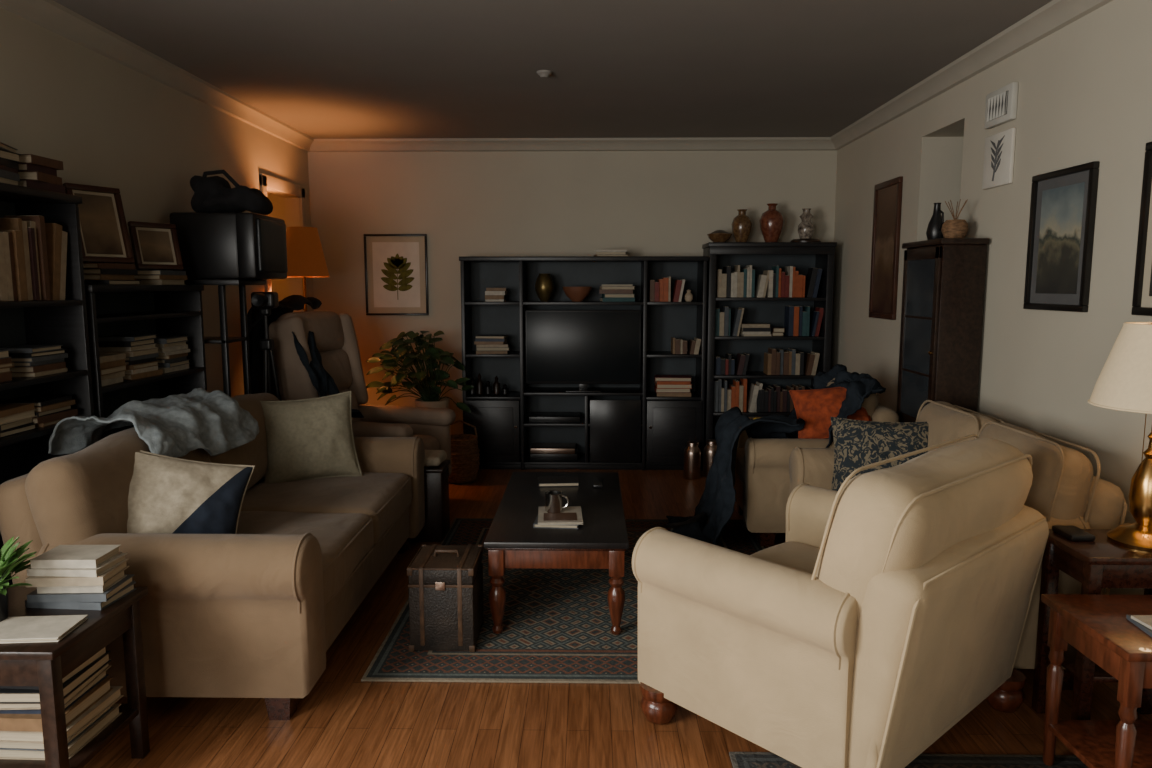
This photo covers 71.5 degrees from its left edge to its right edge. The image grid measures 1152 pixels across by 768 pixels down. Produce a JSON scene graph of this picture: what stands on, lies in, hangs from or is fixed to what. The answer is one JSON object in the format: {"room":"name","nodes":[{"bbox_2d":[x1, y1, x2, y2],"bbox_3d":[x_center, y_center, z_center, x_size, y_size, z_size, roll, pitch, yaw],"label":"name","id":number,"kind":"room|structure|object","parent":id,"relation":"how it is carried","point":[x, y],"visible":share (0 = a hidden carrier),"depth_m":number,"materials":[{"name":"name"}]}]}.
{"room":"living room","nodes":[
{"label":"living room","id":0,"kind":"room"},
{"bbox_2d":[0,7,313,396],"bbox_3d":[-2.366,-0.158,2.542,0.120,2.690,8.600,0,7,1],"label":"wall","id":1,"kind":"structure","parent":0,"point":[111,124],"depth_m":4.11,"materials":[{"name":"paint"}]},
{"bbox_2d":[0,0,313,151],"bbox_3d":[-2.264,-1.447,2.380,0.085,0.092,8.600,0,7,1],"label":"trim","id":2,"kind":"structure","parent":1,"relation":"attached to","point":[51,15],"depth_m":4.10,"materials":[{"name":"paint"}]},
{"bbox_2d":[259,173,309,310],"bbox_3d":[-2.291,-0.415,6.247,0.140,2.290,0.860,0,7,1],"label":"trim","id":3,"kind":"structure","parent":1,"relation":"attached to","point":[266,181],"depth_m":6.12,"materials":[{"name":"paint"}]},
{"bbox_2d":[267,151,836,434],"bbox_3d":[-0.780,-0.690,6.842,6.100,2.690,0.120,0,7,1],"label":"wall","id":4,"kind":"structure","parent":0,"point":[495,203],"depth_m":6.67,"materials":[{"name":"paint"}]},
{"bbox_2d":[364,234,428,314],"bbox_3d":[-1.516,-0.921,6.752,0.530,0.680,0.025,0,7,1],"label":"print","id":5,"kind":"object","parent":4,"relation":"attached to","point":[396,265],"visible":1,"depth_m":6.75},
{"bbox_2d":[372,242,419,306],"bbox_3d":[-1.516,-0.921,6.753,0.394,0.544,0.002,0,7,1],"label":"artwork","id":6,"kind":"object","parent":5,"relation":"attached to","point":[395,265],"depth_m":6.75},
{"bbox_2d":[308,137,836,151],"bbox_3d":[-0.042,-1.965,6.568,4.380,0.092,0.085,0,7,1],"label":"trim","id":7,"kind":"structure","parent":4,"relation":"attached to","point":[710,143],"depth_m":6.56,"materials":[{"name":"paint"}]},
{"bbox_2d":[53,0,1051,138],"bbox_3d":[-0.512,-1.566,2.562,6.780,0.100,9.350,0,7,1],"label":"ceiling","id":8,"kind":"structure","parent":0,"point":[324,69],"depth_m":4.16,"materials":[{"name":"paint"}]},
{"bbox_2d":[536,70,551,77],"bbox_3d":[-0.178,-1.741,4.504,0.090,0.030,0.090,0,7,1],"label":"smoke detector","id":9,"kind":"object","parent":8,"relation":"attached to","point":[542,73],"visible":1,"depth_m":4.48,"materials":[{"name":"paint"}]},
{"bbox_2d":[83,469,1151,767],"bbox_3d":[-0.512,1.203,2.904,6.780,0.100,9.350,0,7,1],"label":"floor","id":10,"kind":"structure","parent":0,"point":[345,721],"depth_m":2.77,"materials":[{"name":"brown wood"}]},
{"bbox_2d":[0,182,93,584],"bbox_3d":[-2.167,0.233,2.763,0.268,1.860,1.270,0,7,1],"label":"bookshelf","id":11,"kind":"object","parent":10,"relation":"on","point":[30,322],"visible":0.43,"depth_m":3.28,"materials":[{"name":"black wood"}]},
{"bbox_2d":[0,142,77,437],"bbox_3d":[-2.164,-0.313,2.703,0.248,1.056,1.166,0,7,1],"label":"books","id":12,"kind":"object","parent":11,"relation":"on","point":[33,251],"visible":0.97,"depth_m":3.06,"materials":[{"name":"beige paper"}]},
{"bbox_2d":[0,586,149,767],"bbox_3d":[-1.627,0.943,2.352,0.530,0.550,0.460,0,7,1],"label":"end table","id":13,"kind":"object","parent":10,"relation":"on","point":[44,665],"visible":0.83,"depth_m":2.28,"materials":[{"name":"brown wood"}]},
{"bbox_2d":[0,536,36,621],"bbox_3d":[-1.665,0.560,2.230,0.276,0.239,0.340,-5,8,-33],"label":"potted plant","id":14,"kind":"object","parent":13,"relation":"on","point":[12,564],"visible":0.97,"depth_m":2.27,"materials":[{"name":"green plant"}]},
{"bbox_2d":[0,647,122,759],"bbox_3d":[-1.589,0.925,2.361,0.354,0.244,0.283,0,7,1],"label":"book stack","id":15,"kind":"object","parent":13,"relation":"on","point":[89,697],"visible":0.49,"depth_m":2.28,"materials":[{"name":"beige paper"}]},
{"bbox_2d":[0,545,136,643],"bbox_3d":[-1.508,0.594,2.323,0.249,0.149,0.409,0,7,1],"label":"book stack","id":16,"kind":"object","parent":13,"relation":"on","point":[75,577],"visible":1,"depth_m":2.35,"materials":[{"name":"beige paper"}]},
{"bbox_2d":[85,285,206,439],"bbox_3d":[-2.147,0.271,3.921,0.268,1.500,0.980,0,7,1],"label":"bookshelf","id":17,"kind":"object","parent":10,"relation":"on","point":[161,310],"visible":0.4,"depth_m":4.08,"materials":[{"name":"black wood"}]},
{"bbox_2d":[83,263,189,385],"bbox_3d":[-2.150,-0.073,3.864,0.227,0.995,0.858,0,7,1],"label":"books","id":18,"kind":"object","parent":17,"relation":"on","point":[122,356],"visible":0.42,"depth_m":3.75,"materials":[{"name":"beige paper"}]},
{"bbox_2d":[63,183,133,263],"bbox_3d":[-2.148,-0.719,3.607,0.096,0.346,0.250,3,8,26],"label":"picture frame","id":19,"kind":"object","parent":18,"relation":"on","point":[105,238],"visible":0.77,"depth_m":3.62,"materials":[{"name":"brown wood"}]},
{"bbox_2d":[74,193,122,254],"bbox_3d":[-2.149,-0.719,3.608,0.059,0.265,0.170,3,8,26],"label":"artwork","id":20,"kind":"object","parent":19,"relation":"attached to","point":[100,214],"depth_m":3.62},
{"bbox_2d":[128,221,183,269],"bbox_3d":[-2.130,-0.698,4.059,0.073,0.238,0.240,4,8,31],"label":"picture frame","id":21,"kind":"object","parent":18,"relation":"on","point":[155,246],"visible":1,"depth_m":4.05,"materials":[{"name":"brown wood"}]},
{"bbox_2d":[138,230,173,261],"bbox_3d":[-2.131,-0.698,4.060,0.036,0.157,0.160,4,8,31],"label":"artwork","id":22,"kind":"object","parent":21,"relation":"attached to","point":[153,245],"depth_m":4.06},
{"bbox_2d":[0,393,424,719],"bbox_3d":[-1.422,0.591,3.625,1.077,0.937,2.009,0,7,1],"label":"sofa","id":23,"kind":"object","parent":10,"relation":"on","point":[256,611],"visible":0.56,"depth_m":2.71,"materials":[{"name":"beige fabric"}]},
{"bbox_2d":[48,388,258,457],"bbox_3d":[-1.779,0.182,3.465,0.520,0.261,0.839,0,7,1],"label":"throw blanket","id":24,"kind":"object","parent":23,"relation":"on","point":[175,426],"visible":0.99,"depth_m":3.34,"materials":[{"name":"grey fabric"}]},
{"bbox_2d":[127,450,254,533],"bbox_3d":[-1.508,0.466,3.035,0.545,0.463,0.242,-3,8,-20],"label":"throw pillow","id":25,"kind":"object","parent":23,"relation":"on","point":[167,495],"visible":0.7,"depth_m":3.00,"materials":[{"name":"beige fabric"}]},
{"bbox_2d":[260,391,361,482],"bbox_3d":[-1.397,0.288,4.190,0.499,0.471,0.243,-3,8,-25],"label":"throw pillow","id":26,"kind":"object","parent":23,"relation":"on","point":[307,439],"visible":0.85,"depth_m":4.13,"materials":[{"name":"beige fabric"}]},
{"bbox_2d":[184,279,265,396],"bbox_3d":[-2.036,0.171,4.607,0.430,1.530,0.370,0,7,1],"label":"equipment rack","id":27,"kind":"object","parent":10,"relation":"on","point":[224,340],"visible":0.22,"depth_m":4.43,"materials":[{"name":"black metal"}]},
{"bbox_2d":[170,212,287,279],"bbox_3d":[-1.971,-0.771,4.525,0.538,0.360,0.460,0,7,1],"label":"television","id":28,"kind":"object","parent":27,"relation":"on","point":[213,245],"visible":1,"depth_m":4.32,"materials":[{"name":"black plastic"}]},
{"bbox_2d":[190,170,272,214],"bbox_3d":[-1.933,-1.062,4.489,0.406,0.255,0.287,0,7,1],"label":"camera bag","id":29,"kind":"object","parent":28,"relation":"on","point":[212,193],"visible":0.94,"depth_m":4.40,"materials":[{"name":"black fabric"}]},
{"bbox_2d":[248,292,279,400],"bbox_3d":[-1.884,0.166,4.893,0.247,1.451,0.233,0,7,1],"label":"camera tripod","id":30,"kind":"object","parent":10,"relation":"on","point":[265,301],"visible":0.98,"depth_m":4.85,"materials":[{"name":"black plastic"}]},
{"bbox_2d":[286,227,328,310],"bbox_3d":[-2.016,-0.199,6.007,0.360,1.920,0.360,0,7,1],"label":"floor lamp","id":31,"kind":"object","parent":10,"relation":"on","point":[305,255],"visible":0.5,"depth_m":5.79,"materials":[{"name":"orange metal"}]},
{"bbox_2d":[268,311,455,475],"bbox_3d":[-1.433,0.181,5.347,1.039,1.327,0.840,2,7,15],"label":"recliner chair","id":32,"kind":"object","parent":10,"relation":"on","point":[334,333],"visible":0.41,"depth_m":5.39,"materials":[{"name":"fabric"}]},
{"bbox_2d":[247,295,321,400],"bbox_3d":[-1.953,-0.055,5.379,0.354,1.082,0.577,2,7,12],"label":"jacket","id":33,"kind":"object","parent":32,"relation":"on","point":[291,303],"visible":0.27,"depth_m":5.26,"materials":[{"name":"fabric"}]},
{"bbox_2d":[292,331,363,417],"bbox_3d":[-1.555,-0.058,5.020,0.509,0.539,0.242,4,8,29],"label":"scarf","id":34,"kind":"object","parent":32,"relation":"on","point":[321,379],"visible":0.62,"depth_m":5.08,"materials":[{"name":"fabric"}]},
{"bbox_2d":[366,331,473,412],"bbox_3d":[-1.231,0.150,6.333,0.833,1.148,0.671,0,7,1],"label":"potted houseplant","id":35,"kind":"object","parent":10,"relation":"on","point":[430,398],"visible":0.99,"depth_m":6.25,"materials":[{"name":"plant"}]},
{"bbox_2d":[408,460,449,541],"bbox_3d":[-0.919,0.698,4.789,0.300,0.440,0.260,0,7,1],"label":"side table","id":36,"kind":"object","parent":10,"relation":"on","point":[436,527],"visible":0.45,"depth_m":4.68,"materials":[{"name":"brown wood"}]},
{"bbox_2d":[424,450,446,466],"bbox_3d":[-0.909,0.442,4.757,0.254,0.072,0.226,0,7,1],"label":"folded cloth","id":37,"kind":"object","parent":36,"relation":"on","point":[432,457],"visible":0.48,"depth_m":4.69,"materials":[{"name":"beige fabric"}]},
{"bbox_2d":[449,420,479,483],"bbox_3d":[-0.895,0.509,6.156,0.308,0.478,0.308,0,7,1],"label":"wicker basket","id":38,"kind":"object","parent":10,"relation":"on","point":[465,454],"visible":0.64,"depth_m":6.05,"materials":[{"name":"brown wicker"}]},
{"bbox_2d":[361,518,764,683],"bbox_3d":[0.134,1.001,4.087,1.870,0.010,2.130,0,7,1],"label":"area rug","id":39,"kind":"object","parent":10,"relation":"on","point":[557,624],"visible":0.46,"depth_m":3.46,"materials":[{"name":"grey carpet"}]},
{"bbox_2d":[407,544,484,651],"bbox_3d":[-0.546,0.887,3.393,0.271,0.382,0.310,0,7,1],"label":"trunk","id":40,"kind":"object","parent":39,"relation":"on","point":[445,590],"visible":1,"depth_m":3.25,"materials":[{"name":"black leather"}]},
{"bbox_2d":[484,472,628,634],"bbox_3d":[-0.072,0.794,4.010,0.610,0.420,1.280,0,7,1],"label":"coffee table","id":41,"kind":"object","parent":39,"relation":"on","point":[511,540],"visible":0.99,"depth_m":3.43,"materials":[{"name":"brown wood"}]},
{"bbox_2d":[533,506,582,528],"bbox_3d":[-0.076,0.609,3.673,0.221,0.030,0.287,0,7,1],"label":"magazine stack","id":42,"kind":"object","parent":41,"relation":"on","point":[570,517],"visible":0.96,"depth_m":3.59,"materials":[{"name":"beige paper"}]},
{"bbox_2d":[545,490,568,512],"bbox_3d":[-0.096,0.545,3.692,0.102,0.090,0.086,5,9,36],"label":"mug","id":43,"kind":"object","parent":42,"relation":"on","point":[553,498],"visible":1,"depth_m":3.67,"materials":[{"name":"silver metal"}]},
{"bbox_2d":[538,476,602,487],"bbox_3d":[-0.034,0.531,4.341,0.356,0.020,0.184,0,7,1],"label":"books","id":44,"kind":"object","parent":41,"relation":"on","point":[549,481],"visible":1,"depth_m":4.31,"materials":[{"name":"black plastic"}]},
{"bbox_2d":[459,256,708,469],"bbox_3d":[0.062,-0.174,6.602,1.975,1.725,0.423,0,7,1],"label":"entertainment center","id":45,"kind":"object","parent":10,"relation":"on","point":[533,426],"visible":0.86,"depth_m":6.55,"materials":[{"name":"black wood"}]},
{"bbox_2d":[469,373,508,394],"bbox_3d":[-0.721,-0.002,6.603,0.330,0.180,0.060,0,7,1],"label":"figurine collection","id":46,"kind":"object","parent":45,"relation":"on","point":[478,388],"visible":1,"depth_m":6.59,"materials":[{"name":"black ceramic"}]},
{"bbox_2d":[535,274,553,301],"bbox_3d":[-0.256,-0.784,6.508,0.156,0.225,0.156,0,7,1],"label":"bronze vase","id":47,"kind":"object","parent":45,"relation":"on","point":[544,286],"visible":1,"depth_m":6.45,"materials":[{"name":"gold metal"}]},
{"bbox_2d":[563,287,591,301],"bbox_3d":[0.009,-0.732,6.510,0.236,0.120,0.236,0,7,1],"label":"decorative bowl","id":48,"kind":"object","parent":45,"relation":"on","point":[575,294],"visible":1,"depth_m":6.43,"materials":[{"name":"ceramic"}]},
{"bbox_2d":[525,310,640,391],"bbox_3d":[0.058,-0.272,6.531,0.938,0.664,0.170,0,7,1],"label":"television","id":49,"kind":"object","parent":45,"relation":"on","point":[581,347],"visible":1,"depth_m":6.47,"materials":[{"name":"black plastic"}]},
{"bbox_2d":[474,250,700,396],"bbox_3d":[0.090,-0.495,6.531,1.840,1.178,0.226,0,7,1],"label":"books","id":50,"kind":"object","parent":45,"relation":"on","point":[660,291],"visible":0.97,"depth_m":6.46,"materials":[{"name":"beige paper"}]},
{"bbox_2d":[684,289,692,301],"bbox_3d":[0.914,-0.719,6.486,0.070,0.100,0.070,0,7,1],"label":"ornament","id":51,"kind":"object","parent":45,"relation":"on","point":[688,297],"visible":1,"depth_m":6.46,"materials":[{"name":"ceramic"}]},
{"bbox_2d":[683,441,700,479],"bbox_3d":[0.907,0.590,6.245,0.132,0.297,0.132,0,7,1],"label":"metal canister","id":52,"kind":"object","parent":10,"relation":"on","point":[692,453],"visible":1,"depth_m":6.20,"materials":[{"name":"brown metal"}]},
{"bbox_2d":[703,439,716,476],"bbox_3d":[1.068,0.583,6.301,0.132,0.297,0.132,0,7,1],"label":"metal canister","id":53,"kind":"object","parent":10,"relation":"on","point":[709,451],"visible":0.7,"depth_m":6.25,"materials":[{"name":"brown metal"}]},
{"bbox_2d":[702,242,836,446],"bbox_3d":[1.552,-0.229,6.593,1.005,1.835,0.375,0,7,1],"label":"bookcase","id":54,"kind":"object","parent":10,"relation":"on","point":[762,256],"visible":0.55,"depth_m":6.49,"materials":[{"name":"black wood"}]},
{"bbox_2d":[707,230,731,241],"bbox_3d":[1.154,-1.187,6.434,0.200,0.105,0.200,0,7,1],"label":"decorative bowl","id":55,"kind":"object","parent":54,"relation":"on","point":[718,235],"visible":0.94,"depth_m":6.37,"materials":[{"name":"ceramic"}]},
{"bbox_2d":[731,209,751,241],"bbox_3d":[1.335,-1.268,6.441,0.164,0.265,0.164,0,7,1],"label":"ceramic vase","id":56,"kind":"object","parent":54,"relation":"on","point":[741,224],"visible":0.84,"depth_m":6.39,"materials":[{"name":"ceramic"}]},
{"bbox_2d":[713,265,823,411],"bbox_3d":[1.560,-0.367,6.536,0.872,1.193,0.195,0,7,1],"label":"books","id":57,"kind":"object","parent":54,"relation":"in","point":[774,282],"visible":0.95,"depth_m":6.47,"materials":[{"name":"paper"}]},
{"bbox_2d":[759,203,783,241],"bbox_3d":[1.574,-1.290,6.434,0.196,0.310,0.196,0,7,1],"label":"ceramic vase","id":58,"kind":"object","parent":54,"relation":"on","point":[771,221],"visible":0.9,"depth_m":6.37,"materials":[{"name":"red ceramic"}]},
{"bbox_2d":[790,208,820,241],"bbox_3d":[1.844,-1.267,6.412,0.240,0.270,0.240,0,7,1],"label":"ceramic vase","id":59,"kind":"object","parent":54,"relation":"on","point":[806,227],"visible":0.93,"depth_m":6.37,"materials":[{"name":"ceramic"}]},
{"bbox_2d":[734,378,898,547],"bbox_3d":[1.403,0.434,4.897,0.857,0.936,0.929,0,7,1],"label":"armchair","id":60,"kind":"object","parent":10,"relation":"on","point":[762,476],"visible":0.23,"depth_m":4.50,"materials":[{"name":"beige fabric"}]},
{"bbox_2d":[666,364,885,545],"bbox_3d":[1.149,0.398,4.791,1.208,0.984,0.976,0,7,1],"label":"blanket","id":61,"kind":"object","parent":60,"relation":"on","point":[717,501],"visible":0.62,"depth_m":4.61,"materials":[{"name":"fabric"}]},
{"bbox_2d":[665,512,706,530],"bbox_3d":[0.662,0.835,4.785,0.261,0.109,0.094,-2,7,-16],"label":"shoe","id":62,"kind":"object","parent":61,"relation":"on","point":[701,518],"visible":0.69,"depth_m":4.79,"materials":[{"name":"black leather"}]},
{"bbox_2d":[789,387,870,438],"bbox_3d":[1.469,0.163,4.590,0.454,0.335,0.210,0,7,1],"label":"throw pillow","id":63,"kind":"object","parent":60,"relation":"on","point":[816,407],"visible":0.62,"depth_m":4.54,"materials":[{"name":"orange fabric"}]},
{"bbox_2d":[632,434,1048,767],"bbox_3d":[0.921,0.673,2.747,1.129,0.990,0.963,-6,9,-42],"label":"armchair","id":64,"kind":"object","parent":10,"relation":"on","point":[894,602],"visible":1,"depth_m":2.34,"materials":[{"name":"beige fabric"}]},
{"bbox_2d":[729,752,1087,767],"bbox_3d":[1.246,1.264,1.958,1.530,0.010,1.220,0,7,1],"label":"area rug","id":65,"kind":"object","parent":10,"relation":"on","point":[738,759],"visible":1,"depth_m":2.52,"materials":[{"name":"grey carpet"}]},
{"bbox_2d":[1041,594,1151,767],"bbox_3d":[1.728,0.944,2.308,0.580,0.540,0.410,0,7,1],"label":"end table","id":66,"kind":"object","parent":65,"relation":"on","point":[1097,626],"visible":1,"depth_m":2.34,"materials":[{"name":"brown wood"}]},
{"bbox_2d":[1126,614,1151,636],"bbox_3d":[1.697,0.675,2.190,0.277,0.020,0.206,0,7,1],"label":"magazine stack","id":67,"kind":"object","parent":66,"relation":"on","point":[1144,622],"visible":1,"depth_m":2.23,"materials":[{"name":"beige paper"}]},
{"bbox_2d":[896,238,988,421],"bbox_3d":[1.959,0.094,4.391,0.254,1.735,0.520,0,7,1],"label":"display cabinet","id":68,"kind":"object","parent":10,"relation":"on","point":[944,278],"visible":0.55,"depth_m":4.13,"materials":[{"name":"brown wood"}]},
{"bbox_2d":[926,203,943,239],"bbox_3d":[1.972,-0.885,4.381,0.100,0.210,0.122,5,9,34],"label":"pitcher","id":69,"kind":"object","parent":68,"relation":"on","point":[934,227],"visible":0.78,"depth_m":4.36,"materials":[{"name":"ceramic"}]},
{"bbox_2d":[941,199,968,237],"bbox_3d":[1.974,-0.853,4.163,0.129,0.201,0.129,-7,10,-44],"label":"basket","id":70,"kind":"object","parent":68,"relation":"on","point":[956,228],"visible":0.9,"depth_m":4.13,"materials":[{"name":"wicker"}]},
{"bbox_2d":[789,400,1126,689],"bbox_3d":[1.549,0.608,3.505,0.908,0.933,1.349,0,7,1],"label":"loveseat","id":71,"kind":"object","parent":10,"relation":"on","point":[1064,489],"visible":0.26,"depth_m":2.91,"materials":[{"name":"beige fabric"}]},
{"bbox_2d":[831,417,928,490],"bbox_3d":[1.487,0.360,3.851,0.505,0.362,0.236,2,7,15],"label":"throw pillow","id":72,"kind":"object","parent":71,"relation":"on","point":[857,443],"visible":0.56,"depth_m":3.82,"materials":[{"name":"fabric"}]},
{"bbox_2d":[1032,529,1151,719],"bbox_3d":[1.825,0.849,2.686,0.440,0.655,0.305,0,7,1],"label":"end table","id":73,"kind":"object","parent":10,"relation":"on","point":[1100,563],"visible":0.62,"depth_m":2.60,"materials":[{"name":"brown wood"}]},
{"bbox_2d":[1052,525,1094,540],"bbox_3d":[1.686,0.505,2.713,0.080,0.020,0.120,0,7,1],"label":"telephone","id":74,"kind":"object","parent":73,"relation":"on","point":[1073,533],"visible":1,"depth_m":2.69,"materials":[{"name":"black plastic"}]},
{"bbox_2d":[1088,322,1151,551],"bbox_3d":[1.880,0.145,2.595,0.383,0.765,0.383,0,7,1],"label":"brass table lamp","id":75,"kind":"object","parent":73,"relation":"on","point":[1124,383],"visible":1,"depth_m":2.56,"materials":[{"name":"beige fabric"}]},
{"bbox_2d":[830,0,1151,594],"bbox_3d":[2.133,-0.148,2.463,0.120,2.690,8.600,0,7,1],"label":"wall","id":76,"kind":"structure","parent":0,"point":[1085,87],"depth_m":3.65,"materials":[{"name":"paint"}]},
{"bbox_2d":[869,176,902,319],"bbox_3d":[2.114,-0.914,5.473,0.025,0.930,0.460,0,7,1],"label":"framed painting","id":77,"kind":"object","parent":76,"relation":"attached to","point":[887,194],"visible":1,"depth_m":5.45,"materials":[{"name":"wood"}]},
{"bbox_2d":[872,184,896,313],"bbox_3d":[2.115,-0.914,5.473,0.002,0.850,0.380,0,7,1],"label":"artwork","id":78,"kind":"object","parent":77,"relation":"attached to","point":[885,197],"depth_m":5.50},
{"bbox_2d":[938,128,963,221],"bbox_3d":[2.508,-0.807,4.693,0.550,1.470,0.680,0,7,1],"label":"wall niche","id":79,"kind":"object","parent":76,"relation":"in","point":[952,143],"visible":0.01,"depth_m":4.92,"materials":[{"name":"paint"}]},
{"bbox_2d":[830,0,1112,149],"bbox_3d":[2.031,-1.438,2.306,0.085,0.092,8.600,0,7,1],"label":"trim","id":80,"kind":"structure","parent":76,"relation":"attached to","point":[1055,15],"depth_m":4.08,"materials":[{"name":"paint"}]},
{"bbox_2d":[982,128,1015,189],"bbox_3d":[2.086,-1.109,3.958,0.028,0.260,0.270,0,7,1],"label":"wall plaque","id":81,"kind":"object","parent":76,"relation":"attached to","point":[999,151],"visible":1,"depth_m":3.93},
{"bbox_2d":[984,82,1018,128],"bbox_3d":[2.082,-1.362,3.927,0.038,0.170,0.260,0,7,1],"label":"air vent","id":82,"kind":"object","parent":76,"relation":"in","point":[1001,104],"visible":1,"depth_m":3.89,"materials":[{"name":"white metal"}]},
{"bbox_2d":[1023,161,1099,311],"bbox_3d":[2.078,-0.617,3.445,0.025,0.600,0.450,0,7,1],"label":"framed painting","id":83,"kind":"object","parent":76,"relation":"attached to","point":[1063,201],"visible":1,"depth_m":3.42},
{"bbox_2d":[1035,182,1084,293],"bbox_3d":[2.079,-0.617,3.445,0.002,0.454,0.304,0,7,1],"label":"artwork","id":84,"kind":"object","parent":83,"relation":"attached to","point":[1061,220],"depth_m":3.43},
{"bbox_2d":[1131,141,1151,315],"bbox_3d":[2.065,-0.538,2.719,0.025,0.620,0.420,0,7,1],"label":"framed painting","id":85,"kind":"object","parent":76,"relation":"attached to","point":[1142,290],"visible":1,"depth_m":2.90},
{"bbox_2d":[1149,266,1151,295],"bbox_3d":[2.066,-0.538,2.719,0.002,0.480,0.280,0,7,1],"label":"artwork","id":86,"kind":"object","parent":85,"relation":"attached to","point":[1150,267],"depth_m":2.88}
]}

